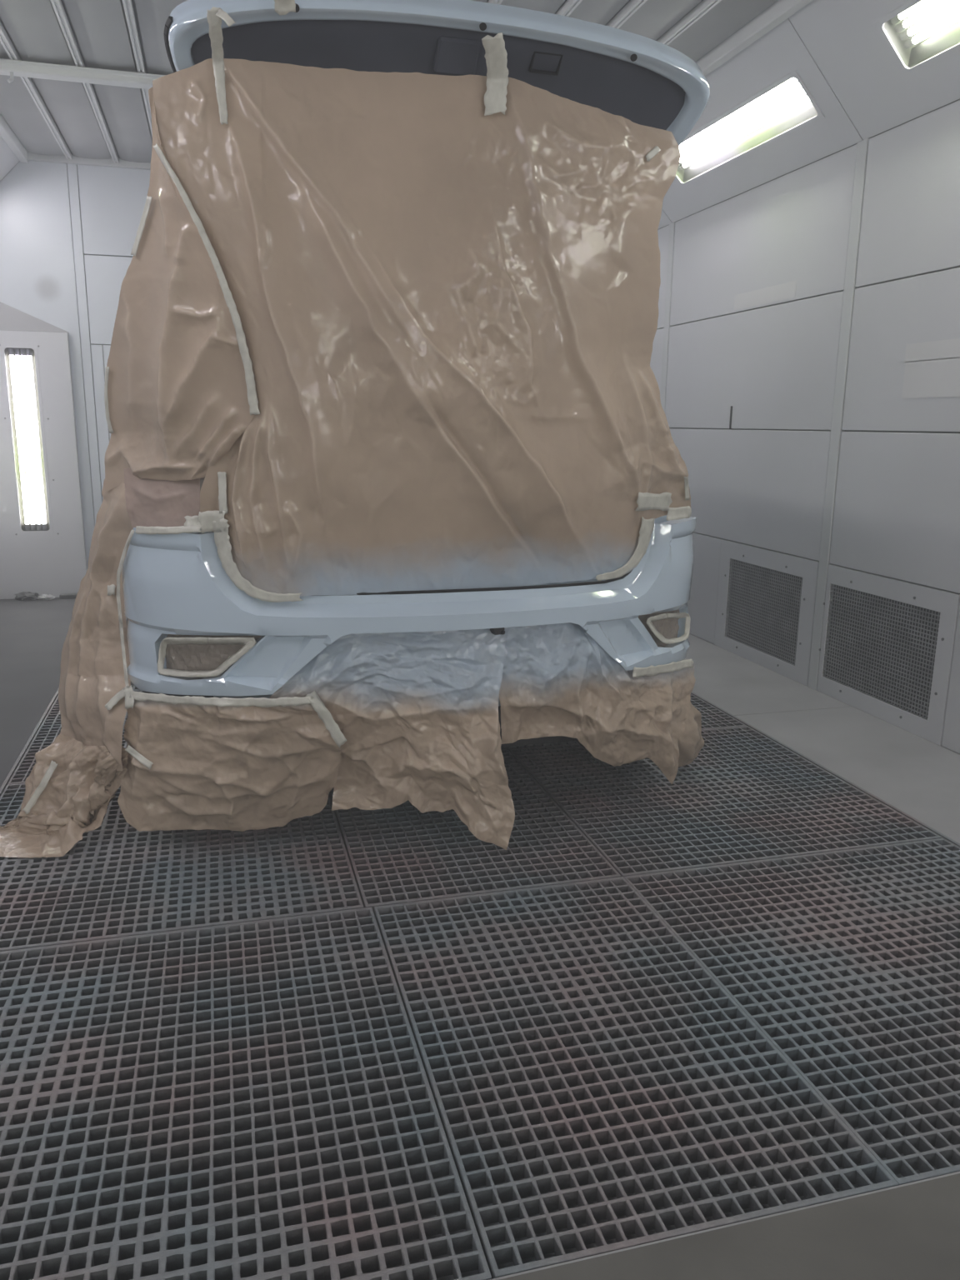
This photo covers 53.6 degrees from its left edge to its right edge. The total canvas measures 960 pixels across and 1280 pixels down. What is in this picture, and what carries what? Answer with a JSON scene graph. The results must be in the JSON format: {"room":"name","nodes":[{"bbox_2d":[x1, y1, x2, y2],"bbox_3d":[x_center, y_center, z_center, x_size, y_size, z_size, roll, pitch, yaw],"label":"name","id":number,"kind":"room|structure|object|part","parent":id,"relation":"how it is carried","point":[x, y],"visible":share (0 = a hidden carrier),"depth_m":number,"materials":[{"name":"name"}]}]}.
{"room":"car paint booth","nodes":[
{"label":"car paint booth","id":0,"kind":"room"},
{"bbox_2d":[0,135,19,181],"bbox_3d":[-1.978,-0.833,2.180,0.651,3.211,8.800,-3,13,-15],"label":"wall","id":1,"kind":"structure","parent":0,"point":[8,159],"depth_m":5.82,"materials":[{"name":"metal"}]},
{"bbox_2d":[0,151,150,568],"bbox_3d":[-1.301,-1.819,6.763,4.364,3.120,0.150,-3,13,-15],"label":"wall","id":2,"kind":"structure","parent":0,"point":[68,227],"depth_m":6.18,"materials":[{"name":"metal"}]},
{"bbox_2d":[0,344,53,534],"bbox_3d":[-2.998,-1.319,6.303,0.218,1.225,0.045,-3,13,-15],"label":"fluorescent fixture","id":3,"kind":"object","parent":2,"relation":"attached to","point":[20,362],"visible":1,"depth_m":6.30,"materials":[{"name":"white paint"}]},
{"bbox_2d":[8,348,14,354],"bbox_3d":[-3.043,-1.869,6.166,0.028,0.040,0.028,-3,13,-15],"label":"socket","id":4,"kind":"object","parent":3,"relation":"attached to","point":[11,351],"depth_m":6.16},
{"bbox_2d":[14,349,19,355],"bbox_3d":[-3.009,-1.871,6.176,0.028,0.040,0.028,-3,13,-15],"label":"socket","id":5,"kind":"object","parent":3,"relation":"attached to","point":[17,352],"depth_m":6.17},
{"bbox_2d":[20,349,25,355],"bbox_3d":[-2.975,-1.872,6.185,0.028,0.040,0.028,-3,13,-15],"label":"socket","id":6,"kind":"object","parent":3,"relation":"attached to","point":[22,352],"depth_m":6.18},
{"bbox_2d":[25,524,29,529],"bbox_3d":[-3.057,-0.764,6.417,0.028,0.040,0.028,-3,13,-15],"label":"socket","id":7,"kind":"object","parent":3,"relation":"attached to","point":[27,526],"depth_m":6.41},
{"bbox_2d":[26,349,31,355],"bbox_3d":[-2.941,-1.874,6.194,0.028,0.040,0.028,-3,13,-15],"label":"socket","id":8,"kind":"object","parent":3,"relation":"attached to","point":[28,351],"depth_m":6.18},
{"bbox_2d":[30,524,35,529],"bbox_3d":[-3.022,-0.766,6.426,0.028,0.040,0.028,-3,13,-15],"label":"socket","id":9,"kind":"object","parent":3,"relation":"attached to","point":[32,526],"depth_m":6.42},
{"bbox_2d":[36,523,41,529],"bbox_3d":[-2.988,-0.767,6.436,0.028,0.040,0.028,-3,13,-15],"label":"socket","id":10,"kind":"object","parent":3,"relation":"attached to","point":[38,525],"depth_m":6.43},
{"bbox_2d":[41,523,46,529],"bbox_3d":[-2.954,-0.769,6.445,0.028,0.040,0.028,-3,13,-15],"label":"socket","id":11,"kind":"object","parent":3,"relation":"attached to","point":[43,525],"depth_m":6.44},
{"bbox_2d":[0,301,87,599],"bbox_3d":[-3.003,-1.279,6.325,0.598,2.020,0.073,-3,13,-15],"label":"door","id":12,"kind":"structure","parent":2,"relation":"attached to","point":[55,564],"depth_m":6.37,"materials":[{"name":"white paint"}]},
{"bbox_3d":[-2.980,-1.666,6.293,0.667,2.790,0.022,-3,13,-15],"label":"wall panel","id":13,"kind":"part","parent":2,"relation":"part of","materials":[{"name":"white paint"}]},
{"bbox_3d":[-2.626,-1.683,6.386,0.056,2.790,0.026,-3,13,-15],"label":"wall post","id":14,"kind":"part","parent":2,"relation":"part of","materials":[{"name":"metal"}]},
{"bbox_3d":[-1.276,-3.130,6.415,3.356,0.050,0.050,-3,13,-15],"label":"wall trim","id":15,"kind":"part","parent":2,"relation":"part of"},
{"bbox_3d":[-2.203,-1.167,6.625,0.829,1.682,0.022,-3,13,-15],"label":"wall panel","id":16,"kind":"part","parent":2,"relation":"part of","materials":[{"name":"white paint"}]},
{"bbox_3d":[-2.189,-2.264,6.376,0.829,0.556,0.022,-3,13,-15],"label":"wall panel","id":17,"kind":"part","parent":2,"relation":"part of","materials":[{"name":"white paint"}]},
{"bbox_3d":[-2.183,-2.803,6.254,0.829,0.537,0.022,-3,13,-15],"label":"wall panel","id":18,"kind":"part","parent":2,"relation":"part of","materials":[{"name":"white paint"}]},
{"bbox_2d":[0,0,813,163],"bbox_3d":[-0.146,-2.201,2.377,3.616,0.204,8.800,-3,13,-15],"label":"ceiling","id":19,"kind":"structure","parent":0,"point":[77,77],"depth_m":4.24,"materials":[{"name":"paint"}]},
{"bbox_3d":[-1.819,-2.306,2.709,0.214,0.010,3.550,-3,13,-15],"label":"filter panel","id":20,"kind":"part","parent":19,"relation":"part of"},
{"bbox_3d":[-1.746,-2.118,1.948,0.048,0.075,8.600,-3,13,-15],"label":"edge rail","id":21,"kind":"part","parent":19,"relation":"part of","materials":[{"name":"metal"}]},
{"bbox_3d":[-2.516,-2.881,5.200,0.214,0.010,1.750,-3,13,-15],"label":"filter panel","id":22,"kind":"part","parent":19,"relation":"part of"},
{"bbox_3d":[-1.485,-2.142,2.016,0.031,0.032,8.600,-3,13,-15],"label":"rail","id":23,"kind":"part","parent":19,"relation":"part of","materials":[{"name":"metal"}]},
{"bbox_3d":[-1.554,-2.319,2.780,0.224,0.010,3.550,-3,13,-15],"label":"filter panel","id":24,"kind":"part","parent":19,"relation":"part of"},
{"bbox_3d":[-2.251,-2.894,5.271,0.224,0.010,1.750,-3,13,-15],"label":"filter panel","id":25,"kind":"part","parent":19,"relation":"part of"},
{"bbox_3d":[-0.817,-2.723,4.781,3.316,0.042,0.120,-3,13,-15],"label":"cross rail","id":26,"kind":"part","parent":19,"relation":"part of","materials":[{"name":"metal"}]},
{"bbox_3d":[-1.215,-2.155,2.088,0.031,0.032,8.600,-3,13,-15],"label":"rail","id":27,"kind":"part","parent":19,"relation":"part of","materials":[{"name":"metal"}]},
{"bbox_3d":[-1.287,-2.332,2.852,0.218,0.010,3.550,-3,13,-15],"label":"filter panel","id":28,"kind":"part","parent":19,"relation":"part of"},
{"bbox_3d":[-1.983,-2.907,5.343,0.218,0.010,1.750,-3,13,-15],"label":"filter panel","id":29,"kind":"part","parent":19,"relation":"part of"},
{"bbox_3d":[-0.951,-2.168,2.159,0.031,0.032,8.600,-3,13,-15],"label":"rail","id":30,"kind":"part","parent":19,"relation":"part of","materials":[{"name":"metal"}]},
{"bbox_3d":[-1.020,-2.345,2.923,0.222,0.010,3.550,-3,13,-15],"label":"filter panel","id":31,"kind":"part","parent":19,"relation":"part of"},
{"bbox_3d":[0.062,-2.398,3.214,0.224,0.010,3.550,-3,13,-15],"label":"filter panel","id":32,"kind":"part","parent":19,"relation":"part of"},
{"bbox_3d":[0.401,-2.234,2.522,0.031,0.032,8.600,-3,13,-15],"label":"rail","id":33,"kind":"part","parent":19,"relation":"part of","materials":[{"name":"metal"}]},
{"bbox_3d":[0.340,-2.412,3.288,0.239,0.010,3.550,-3,13,-15],"label":"filter panel","id":34,"kind":"part","parent":19,"relation":"part of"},
{"bbox_3d":[0.685,-2.248,2.599,0.031,0.032,8.600,-3,13,-15],"label":"rail","id":35,"kind":"part","parent":19,"relation":"part of","materials":[{"name":"metal"}]},
{"bbox_3d":[0.598,-2.424,3.357,0.184,0.010,3.550,-3,13,-15],"label":"filter panel","id":36,"kind":"part","parent":19,"relation":"part of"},
{"bbox_3d":[0.917,-2.259,2.661,0.031,0.032,8.600,-3,13,-15],"label":"rail","id":37,"kind":"part","parent":19,"relation":"part of","materials":[{"name":"metal"}]},
{"bbox_3d":[0.845,-2.436,3.424,0.217,0.010,3.550,-3,13,-15],"label":"filter panel","id":38,"kind":"part","parent":19,"relation":"part of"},
{"bbox_3d":[1.180,-2.272,2.731,0.031,0.032,8.600,-3,13,-15],"label":"rail","id":39,"kind":"part","parent":19,"relation":"part of","materials":[{"name":"metal"}]},
{"bbox_3d":[1.113,-2.449,3.496,0.227,0.010,3.550,-3,13,-15],"label":"filter panel","id":40,"kind":"part","parent":19,"relation":"part of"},
{"bbox_3d":[1.453,-2.274,2.807,0.048,0.075,8.600,-3,13,-15],"label":"edge rail","id":41,"kind":"part","parent":19,"relation":"part of","materials":[{"name":"metal"}]},
{"bbox_2d":[0,597,959,1279],"bbox_3d":[-0.176,0.594,3.013,4.364,0.103,8.800,-3,13,-15],"label":"floor","id":42,"kind":"structure","parent":0,"point":[911,1231],"depth_m":2.98,"materials":[{"name":"grey paint"}]},
{"bbox_2d":[14,591,39,600],"bbox_3d":[-3.067,-0.300,6.434,0.162,0.056,0.096,-3,13,-15],"label":"paper scrap","id":43,"kind":"object","parent":42,"relation":"on","point":[23,596],"visible":1,"depth_m":6.41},
{"bbox_3d":[-2.166,0.345,3.800,0.756,0.012,5.966,-3,13,-15],"label":"plate","id":44,"kind":"part","parent":42,"relation":"part of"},
{"bbox_2d":[36,594,54,599],"bbox_3d":[-2.945,-0.292,6.450,0.116,0.037,0.068,-3,13,-15],"label":"paper scrap","id":45,"kind":"object","parent":42,"relation":"on","point":[43,597],"visible":1,"depth_m":6.43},
{"bbox_2d":[59,593,77,599],"bbox_3d":[-2.817,-0.300,6.514,0.120,0.030,0.040,-3,13,-15],"label":"block","id":46,"kind":"object","parent":42,"relation":"on","point":[67,595],"visible":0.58,"depth_m":6.50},
{"bbox_2d":[7,690,142,784],"bbox_3d":[-1.237,0.355,3.860,1.038,0.032,1.112,-3,13,-15],"label":"floor grating","id":47,"kind":"structure","parent":42,"relation":"on","point":[50,728],"depth_m":3.65,"materials":[{"name":"metal"}]},
{"bbox_2d":[126,638,139,689],"bbox_3d":[-1.531,0.113,4.911,1.038,0.032,1.112,-3,13,-15],"label":"floor grating","id":48,"kind":"structure","parent":42,"relation":"on","point":[134,687],"depth_m":4.38,"materials":[{"name":"metal"}]},
{"bbox_2d":[0,783,363,951],"bbox_3d":[-0.943,0.597,2.809,1.038,0.032,1.112,-3,13,-15],"label":"floor grating","id":49,"kind":"structure","parent":42,"relation":"on","point":[119,880],"depth_m":2.55,"materials":[{"name":"metal"}]},
{"bbox_2d":[0,733,128,857],"bbox_3d":[-1.264,0.427,2.754,0.532,0.308,0.283,-1,13,-9],"label":"paper","id":50,"kind":"object","parent":49,"relation":"on","point":[74,802],"visible":0.98,"depth_m":2.75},
{"bbox_2d":[22,760,57,814],"bbox_3d":[-1.293,0.434,2.795,0.105,0.144,0.024,-10,17,-39],"label":"tape","id":51,"kind":"object","parent":50,"relation":"attached to","point":[43,783],"visible":1,"depth_m":2.80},
{"bbox_2d":[0,906,491,1279],"bbox_3d":[-0.639,0.839,1.760,1.058,0.032,1.112,-3,13,-15],"label":"floor grating","id":52,"kind":"structure","parent":42,"relation":"on","point":[240,1062],"depth_m":1.70,"materials":[{"name":"metal"}]},
{"bbox_2d":[329,746,620,912],"bbox_3d":[-0.099,0.556,3.035,0.702,0.032,1.112,-3,13,-15],"label":"floor grating","id":53,"kind":"structure","parent":42,"relation":"on","point":[401,853],"depth_m":2.74,"materials":[{"name":"metal"}]},
{"bbox_2d":[374,876,898,1279],"bbox_3d":[0.206,0.798,1.987,0.686,0.032,1.112,-3,13,-15],"label":"floor grating","id":54,"kind":"structure","parent":42,"relation":"on","point":[538,1015],"depth_m":1.80,"materials":[{"name":"metal"}]},
{"bbox_2d":[690,694,746,729],"bbox_3d":[0.453,0.273,4.313,1.041,0.032,1.112,-3,13,-15],"label":"floor grating","id":55,"kind":"structure","parent":42,"relation":"on","point":[712,717],"depth_m":4.03,"materials":[{"name":"metal"}]},
{"bbox_2d":[505,725,941,876],"bbox_3d":[0.747,0.515,3.262,1.041,0.032,1.112,-3,13,-15],"label":"floor grating","id":56,"kind":"structure","parent":42,"relation":"on","point":[745,796],"depth_m":3.09,"materials":[{"name":"metal"}]},
{"bbox_3d":[0.609,1.198,0.196,4.164,0.012,2.628,-3,13,-15],"label":"plate","id":57,"kind":"part","parent":42,"relation":"part of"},
{"bbox_3d":[0.891,-0.076,5.819,0.588,0.012,3.595,-3,13,-15],"label":"plate","id":58,"kind":"part","parent":42,"relation":"part of","materials":[{"name":"grey paint"}]},
{"bbox_2d":[623,838,959,1184],"bbox_3d":[1.040,0.757,2.211,1.042,0.032,1.112,-3,13,-15],"label":"floor grating","id":59,"kind":"structure","parent":42,"relation":"on","point":[847,962],"depth_m":2.18,"materials":[{"name":"metal"}]},
{"bbox_3d":[1.676,0.571,3.012,0.588,0.012,2.366,-3,13,-15],"label":"plate","id":60,"kind":"part","parent":42,"relation":"part of","materials":[{"name":"grey paint"}]},
{"bbox_3d":[-1.825,-0.130,5.962,1.038,0.032,1.112,-3,13,-15],"label":"floor grating","id":61,"kind":"structure","parent":42,"relation":"on","visible":0},
{"bbox_2d":[121,0,709,750],"bbox_3d":[-0.618,-0.892,4.389,1.807,2.180,4.149,-3,13,-16],"label":"car","id":62,"kind":"object","parent":61,"relation":"on","point":[179,584],"visible":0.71,"depth_m":2.51,"materials":[{"name":"blue paint"}]},
{"bbox_2d":[58,479,133,770],"bbox_3d":[-1.119,-0.043,2.770,0.457,0.851,0.161,11,16,39],"label":"paper","id":63,"kind":"object","parent":62,"relation":"attached to","point":[92,671],"visible":0.79,"depth_m":2.80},
{"bbox_2d":[107,584,115,595],"bbox_3d":[-1.079,-0.146,2.778,0.030,0.034,0.007,5,14,20],"label":"tape","id":64,"kind":"object","parent":63,"relation":"attached to","point":[111,589],"visible":1,"depth_m":2.78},
{"bbox_2d":[105,685,128,709],"bbox_3d":[-1.021,0.166,2.678,0.077,0.064,0.061,-3,13,-15],"label":"tape","id":65,"kind":"object","parent":63,"relation":"attached to","point":[119,695],"visible":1,"depth_m":2.69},
{"bbox_2d":[123,685,134,709],"bbox_3d":[-0.984,0.161,2.664,0.025,0.056,0.079,-4,14,-22],"label":"tape","id":66,"kind":"object","parent":63,"relation":"attached to","point":[129,702],"visible":1,"depth_m":2.65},
{"bbox_2d":[116,530,134,687],"bbox_3d":[-1.004,-0.090,2.674,0.030,0.457,0.202,-9,16,-36],"label":"tape","id":67,"kind":"object","parent":62,"relation":"attached to","point":[119,570],"visible":0.98,"depth_m":2.72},
{"bbox_2d":[123,467,199,528],"bbox_3d":[-0.857,-0.387,2.558,0.290,0.181,0.043,6,14,22],"label":"paper","id":68,"kind":"object","parent":62,"relation":"attached to","point":[149,502],"visible":0.81,"depth_m":2.55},
{"bbox_2d":[135,525,200,534],"bbox_3d":[-0.826,-0.291,2.505,0.214,0.035,0.019,5,13,18],"label":"tape","id":69,"kind":"object","parent":62,"relation":"attached to","point":[192,528],"visible":1,"depth_m":2.50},
{"bbox_2d":[104,87,254,491],"bbox_3d":[-0.850,-0.838,2.414,0.639,0.950,0.133,9,15,33],"label":"film","id":70,"kind":"object","parent":62,"relation":"attached to","point":[177,390],"visible":0.95,"depth_m":2.38,"materials":[{"name":"plastic"}]},
{"bbox_2d":[104,366,113,433],"bbox_3d":[-1.027,-0.662,2.623,0.018,0.180,0.068,-4,14,-21],"label":"tape","id":71,"kind":"object","parent":70,"relation":"attached to","point":[107,369],"visible":1,"depth_m":2.63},
{"bbox_2d":[130,195,152,255],"bbox_3d":[-0.833,-1.021,2.346,0.115,0.131,0.008,11,17,39],"label":"tape","id":72,"kind":"object","parent":70,"relation":"attached to","point":[147,207],"visible":1,"depth_m":2.35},
{"bbox_2d":[184,515,202,529],"bbox_3d":[-0.755,-0.306,2.481,0.072,0.040,0.025,9,15,31],"label":"tape","id":73,"kind":"object","parent":62,"relation":"attached to","point":[193,520],"visible":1,"depth_m":2.49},
{"bbox_2d":[200,476,204,490],"bbox_3d":[-0.703,-0.383,2.488,0.070,0.205,0.017,1,13,0],"label":"paper","id":74,"kind":"object","parent":62,"relation":"attached to","point":[202,479],"visible":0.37,"depth_m":2.48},
{"bbox_2d":[157,636,256,677],"bbox_3d":[-0.745,0.043,2.572,0.312,0.128,0.052,5,13,17],"label":"tape","id":75,"kind":"object","parent":62,"relation":"attached to","point":[250,642],"visible":1,"depth_m":2.56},
{"bbox_2d":[165,634,261,670],"bbox_3d":[-0.728,0.039,2.595,0.330,0.137,0.035,4,13,15],"label":"paper","id":76,"kind":"object","parent":62,"relation":"attached to","point":[178,657],"visible":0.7,"depth_m":2.60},
{"bbox_2d":[129,690,314,707],"bbox_3d":[-0.714,0.161,2.568,0.552,0.050,0.055,4,13,13],"label":"tape","id":77,"kind":"object","parent":62,"relation":"attached to","point":[295,701],"visible":1,"depth_m":2.55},
{"bbox_2d":[117,699,343,831],"bbox_3d":[-0.702,0.355,2.643,0.664,0.424,0.144,1,13,0],"label":"paper","id":78,"kind":"object","parent":62,"relation":"attached to","point":[215,767],"visible":1,"depth_m":2.64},
{"bbox_2d":[125,745,153,769],"bbox_3d":[-0.948,0.326,2.642,0.080,0.065,0.013,4,13,13],"label":"tape","id":79,"kind":"object","parent":78,"relation":"attached to","point":[132,752],"visible":1,"depth_m":2.64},
{"bbox_2d":[305,690,347,748],"bbox_3d":[-0.416,0.215,2.565,0.107,0.154,0.050,-3,13,-15],"label":"tape","id":80,"kind":"object","parent":78,"relation":"attached to","point":[323,713],"visible":1,"depth_m":2.55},
{"bbox_2d":[274,0,295,14],"bbox_3d":[-0.430,-1.398,2.092,0.050,0.033,0.027,-3,13,-15],"label":"tape","id":81,"kind":"object","parent":62,"relation":"attached to","point":[282,7],"visible":1,"depth_m":2.10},
{"bbox_2d":[268,627,514,849],"bbox_3d":[-0.239,0.280,2.652,0.678,0.643,0.113,-1,13,-6],"label":"paper","id":82,"kind":"object","parent":62,"relation":"attached to","point":[417,712],"visible":0.91,"depth_m":2.64,"materials":[{"name":"paper"}]},
{"bbox_2d":[152,58,690,595],"bbox_3d":[-0.007,-0.755,2.467,1.527,1.284,0.320,-4,14,-19],"label":"film","id":83,"kind":"object","parent":62,"relation":"attached to","point":[447,310],"visible":0.99,"depth_m":2.37,"materials":[{"name":"plastic"}]},
{"bbox_2d":[152,143,259,414],"bbox_3d":[-0.646,-0.844,2.250,0.221,0.606,0.039,-1,13,-7],"label":"tape","id":84,"kind":"object","parent":83,"relation":"attached to","point":[249,376],"visible":1,"depth_m":2.24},
{"bbox_2d":[197,510,229,533],"bbox_3d":[-0.689,-0.307,2.470,0.090,0.060,0.023,3,13,9],"label":"tape","id":85,"kind":"object","parent":83,"relation":"attached to","point":[206,518],"visible":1,"depth_m":2.47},
{"bbox_2d":[206,6,228,124],"bbox_3d":[-0.587,-1.280,2.126,0.031,0.211,0.094,-2,13,-11],"label":"tape","id":86,"kind":"object","parent":83,"relation":"attached to","point":[214,22],"visible":1,"depth_m":2.15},
{"bbox_2d":[215,8,235,26],"bbox_3d":[-0.551,-1.347,2.054,0.045,0.041,0.011,6,14,22],"label":"tape","id":87,"kind":"object","parent":86,"relation":"attached to","point":[221,13],"visible":1,"depth_m":2.05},
{"bbox_2d":[217,471,227,514],"bbox_3d":[-0.661,-0.378,2.440,0.030,0.108,0.007,7,14,24],"label":"tape","id":88,"kind":"object","parent":83,"relation":"attached to","point":[222,475],"visible":1,"depth_m":2.44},
{"bbox_2d":[212,518,303,602],"bbox_3d":[-0.584,-0.207,2.486,0.234,0.219,0.030,1,13,3],"label":"tape","id":89,"kind":"object","parent":83,"relation":"attached to","point":[222,539],"visible":1,"depth_m":2.50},
{"bbox_2d":[481,32,509,115],"bbox_3d":[0.037,-1.351,2.273,0.059,0.159,0.097,2,13,5],"label":"tape","id":90,"kind":"object","parent":83,"relation":"attached to","point":[495,99],"visible":1,"depth_m":2.30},
{"bbox_2d":[595,516,654,580],"bbox_3d":[0.429,-0.267,2.762,0.204,0.184,0.047,-9,16,-37],"label":"tape","id":91,"kind":"object","parent":83,"relation":"attached to","point":[646,531],"visible":1,"depth_m":2.79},
{"bbox_2d":[645,145,660,161],"bbox_3d":[0.456,-1.282,2.505,0.050,0.042,0.005,-6,15,-29],"label":"tape","id":92,"kind":"object","parent":83,"relation":"attached to","point":[651,154],"visible":1,"depth_m":2.50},
{"bbox_2d":[635,491,672,510],"bbox_3d":[0.511,-0.402,2.762,0.024,0.065,0.199,12,17,40],"label":"tape","id":93,"kind":"object","parent":83,"relation":"attached to","point":[646,501],"visible":1,"depth_m":2.76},
{"bbox_2d":[683,476,689,500],"bbox_3d":[0.619,-0.454,2.850,0.013,0.078,0.106,5,13,17],"label":"tape","id":94,"kind":"object","parent":83,"relation":"attached to","point":[686,479],"visible":1,"depth_m":2.87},
{"bbox_3d":[-0.115,-1.280,2.571,1.263,0.507,0.522,-3,13,-16],"label":"trim","id":95,"kind":"part","parent":62,"relation":"part of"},
{"bbox_2d":[499,622,695,784],"bbox_3d":[0.405,0.213,2.899,0.819,0.597,0.124,-8,15,-32],"label":"paper","id":96,"kind":"object","parent":62,"relation":"attached to","point":[557,680],"visible":0.95,"depth_m":2.82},
{"bbox_2d":[638,609,679,646],"bbox_3d":[0.567,-0.042,3.011,0.034,0.138,0.367,10,16,34],"label":"paper","id":97,"kind":"object","parent":62,"relation":"attached to","point":[667,627],"visible":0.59,"depth_m":3.02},
{"bbox_2d":[632,659,693,676],"bbox_3d":[0.580,0.087,2.973,0.018,0.066,0.362,12,17,41],"label":"tape","id":98,"kind":"object","parent":62,"relation":"attached to","point":[650,671],"visible":1,"depth_m":2.95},
{"bbox_2d":[646,612,690,644],"bbox_3d":[0.605,-0.043,3.010,0.038,0.119,0.347,9,15,34],"label":"tape","id":99,"kind":"object","parent":62,"relation":"attached to","point":[681,615],"visible":1,"depth_m":2.99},
{"bbox_2d":[665,505,691,520],"bbox_3d":[0.602,-0.385,2.886,0.152,0.040,0.013,-12,18,-44],"label":"tape","id":100,"kind":"object","parent":62,"relation":"attached to","point":[674,513],"visible":1,"depth_m":2.89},
{"bbox_2d":[677,701,704,766],"bbox_3d":[0.715,0.283,3.336,0.318,0.379,0.073,-11,17,-42],"label":"paper","id":101,"kind":"object","parent":62,"relation":"attached to","point":[690,743],"visible":0.45,"depth_m":3.35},
{"bbox_2d":[650,0,959,754],"bbox_3d":[1.662,-1.010,3.157,0.651,3.211,8.800,-3,13,-15],"label":"wall","id":102,"kind":"structure","parent":0,"point":[805,361],"depth_m":4.17,"materials":[{"name":"metal"}]},
{"bbox_3d":[0.933,-1.768,6.533,0.022,0.589,1.464,-3,13,-15],"label":"wall panel","id":103,"kind":"part","parent":102,"relation":"part of","materials":[{"name":"white paint"}]},
{"bbox_3d":[0.940,-2.344,6.402,0.022,0.581,1.464,-3,13,-15],"label":"wall panel","id":104,"kind":"part","parent":102,"relation":"part of","materials":[{"name":"white paint"}]},
{"bbox_3d":[0.730,-2.852,6.226,0.456,0.476,1.534,-3,13,-15],"label":"sloped panel","id":105,"kind":"part","parent":102,"relation":"part of","materials":[{"name":"white paint"}]},
{"bbox_3d":[1.130,-1.307,5.875,0.026,2.372,0.066,-3,13,-15],"label":"wall post","id":106,"kind":"part","parent":102,"relation":"part of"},
{"bbox_3d":[1.234,-0.350,5.670,0.022,0.594,0.780,-3,13,-15],"label":"wall panel","id":107,"kind":"part","parent":102,"relation":"part of","materials":[{"name":"white paint"}]},
{"bbox_2d":[675,70,824,187],"bbox_3d":[1.232,-2.448,4.593,0.199,0.202,1.298,-3,13,-15],"label":"fluorescent fixture","id":108,"kind":"object","parent":102,"relation":"attached to","point":[787,106],"visible":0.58,"depth_m":4.49,"materials":[{"name":"white paint"}]},
{"bbox_2d":[679,162,685,169],"bbox_3d":[1.105,-2.578,5.169,0.028,0.028,0.040,-3,13,-15],"label":"socket","id":109,"kind":"object","parent":108,"relation":"attached to","point":[682,165],"depth_m":5.16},
{"bbox_3d":[1.359,-0.833,5.115,0.022,0.584,1.679,-3,13,-15],"label":"wall panel","id":110,"kind":"part","parent":102,"relation":"part of","materials":[{"name":"white paint"}]},
{"bbox_3d":[1.366,-1.411,4.984,0.022,0.589,1.679,-3,13,-15],"label":"wall panel","id":111,"kind":"part","parent":102,"relation":"part of","materials":[{"name":"white paint"}]},
{"bbox_3d":[1.163,-2.495,4.677,0.456,0.476,1.749,-3,13,-15],"label":"sloped panel","id":112,"kind":"part","parent":102,"relation":"part of","materials":[{"name":"white paint"}]},
{"bbox_3d":[1.373,-1.987,4.853,0.022,0.581,1.679,-3,13,-15],"label":"wall panel","id":113,"kind":"part","parent":102,"relation":"part of","materials":[{"name":"white paint"}]},
{"bbox_2d":[714,539,819,685],"bbox_3d":[1.452,-0.168,4.878,0.027,0.594,0.893,-3,13,-15],"label":"air vent","id":114,"kind":"object","parent":102,"relation":"in","point":[767,597],"visible":1,"depth_m":4.83,"materials":[{"name":"metal"}]},
{"bbox_3d":[1.591,-0.926,4.226,0.026,2.372,0.066,-3,13,-15],"label":"wall post","id":115,"kind":"part","parent":102,"relation":"part of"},
{"bbox_3d":[1.624,-2.114,3.027,0.456,0.476,1.749,-3,13,-15],"label":"sloped panel","id":116,"kind":"part","parent":102,"relation":"part of","materials":[{"name":"white paint"}]},
{"bbox_2d":[816,564,959,745],"bbox_3d":[1.694,0.032,4.012,0.027,0.594,0.813,-3,13,-15],"label":"air vent","id":117,"kind":"object","parent":102,"relation":"in","point":[887,649],"visible":1,"depth_m":3.96,"materials":[{"name":"metal"}]},
{"bbox_3d":[1.821,-0.452,3.466,0.022,0.584,1.679,-3,13,-15],"label":"wall panel","id":118,"kind":"part","parent":102,"relation":"part of","materials":[{"name":"white paint"}]},
{"bbox_3d":[1.827,-1.030,3.334,0.022,0.589,1.679,-3,13,-15],"label":"wall panel","id":119,"kind":"part","parent":102,"relation":"part of","materials":[{"name":"white paint"}]},
{"bbox_3d":[1.835,-1.606,3.203,0.022,0.581,1.679,-3,13,-15],"label":"wall panel","id":120,"kind":"part","parent":102,"relation":"part of","materials":[{"name":"white paint"}]},
{"bbox_2d":[874,0,959,76],"bbox_3d":[1.705,-2.058,2.901,0.199,0.202,1.298,-3,13,-15],"label":"fluorescent fixture","id":121,"kind":"object","parent":102,"relation":"attached to","point":[918,34],"visible":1,"depth_m":3.40,"materials":[{"name":"white paint"}]},
{"bbox_2d":[890,15,902,24],"bbox_3d":[1.513,-2.254,3.443,0.028,0.028,0.040,-3,13,-15],"label":"socket","id":122,"kind":"object","parent":121,"relation":"attached to","point":[896,20],"depth_m":3.44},
{"bbox_2d":[895,20,906,32],"bbox_3d":[1.535,-2.232,3.454,0.028,0.028,0.040,-3,13,-15],"label":"socket","id":123,"kind":"object","parent":121,"relation":"attached to","point":[900,25],"depth_m":3.45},
{"bbox_2d":[900,28,912,39],"bbox_3d":[1.556,-2.210,3.466,0.028,0.028,0.040,-3,13,-15],"label":"socket","id":124,"kind":"object","parent":121,"relation":"attached to","point":[905,33],"depth_m":3.46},
{"bbox_2d":[904,35,916,48],"bbox_3d":[1.578,-2.188,3.477,0.028,0.028,0.040,-3,13,-15],"label":"socket","id":125,"kind":"object","parent":121,"relation":"attached to","point":[909,41],"depth_m":3.47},
{"bbox_3d":[1.920,0.215,3.217,0.022,0.594,0.870,-3,13,-15],"label":"wall panel","id":126,"kind":"part","parent":102,"relation":"part of","materials":[{"name":"white paint"}]}
]}

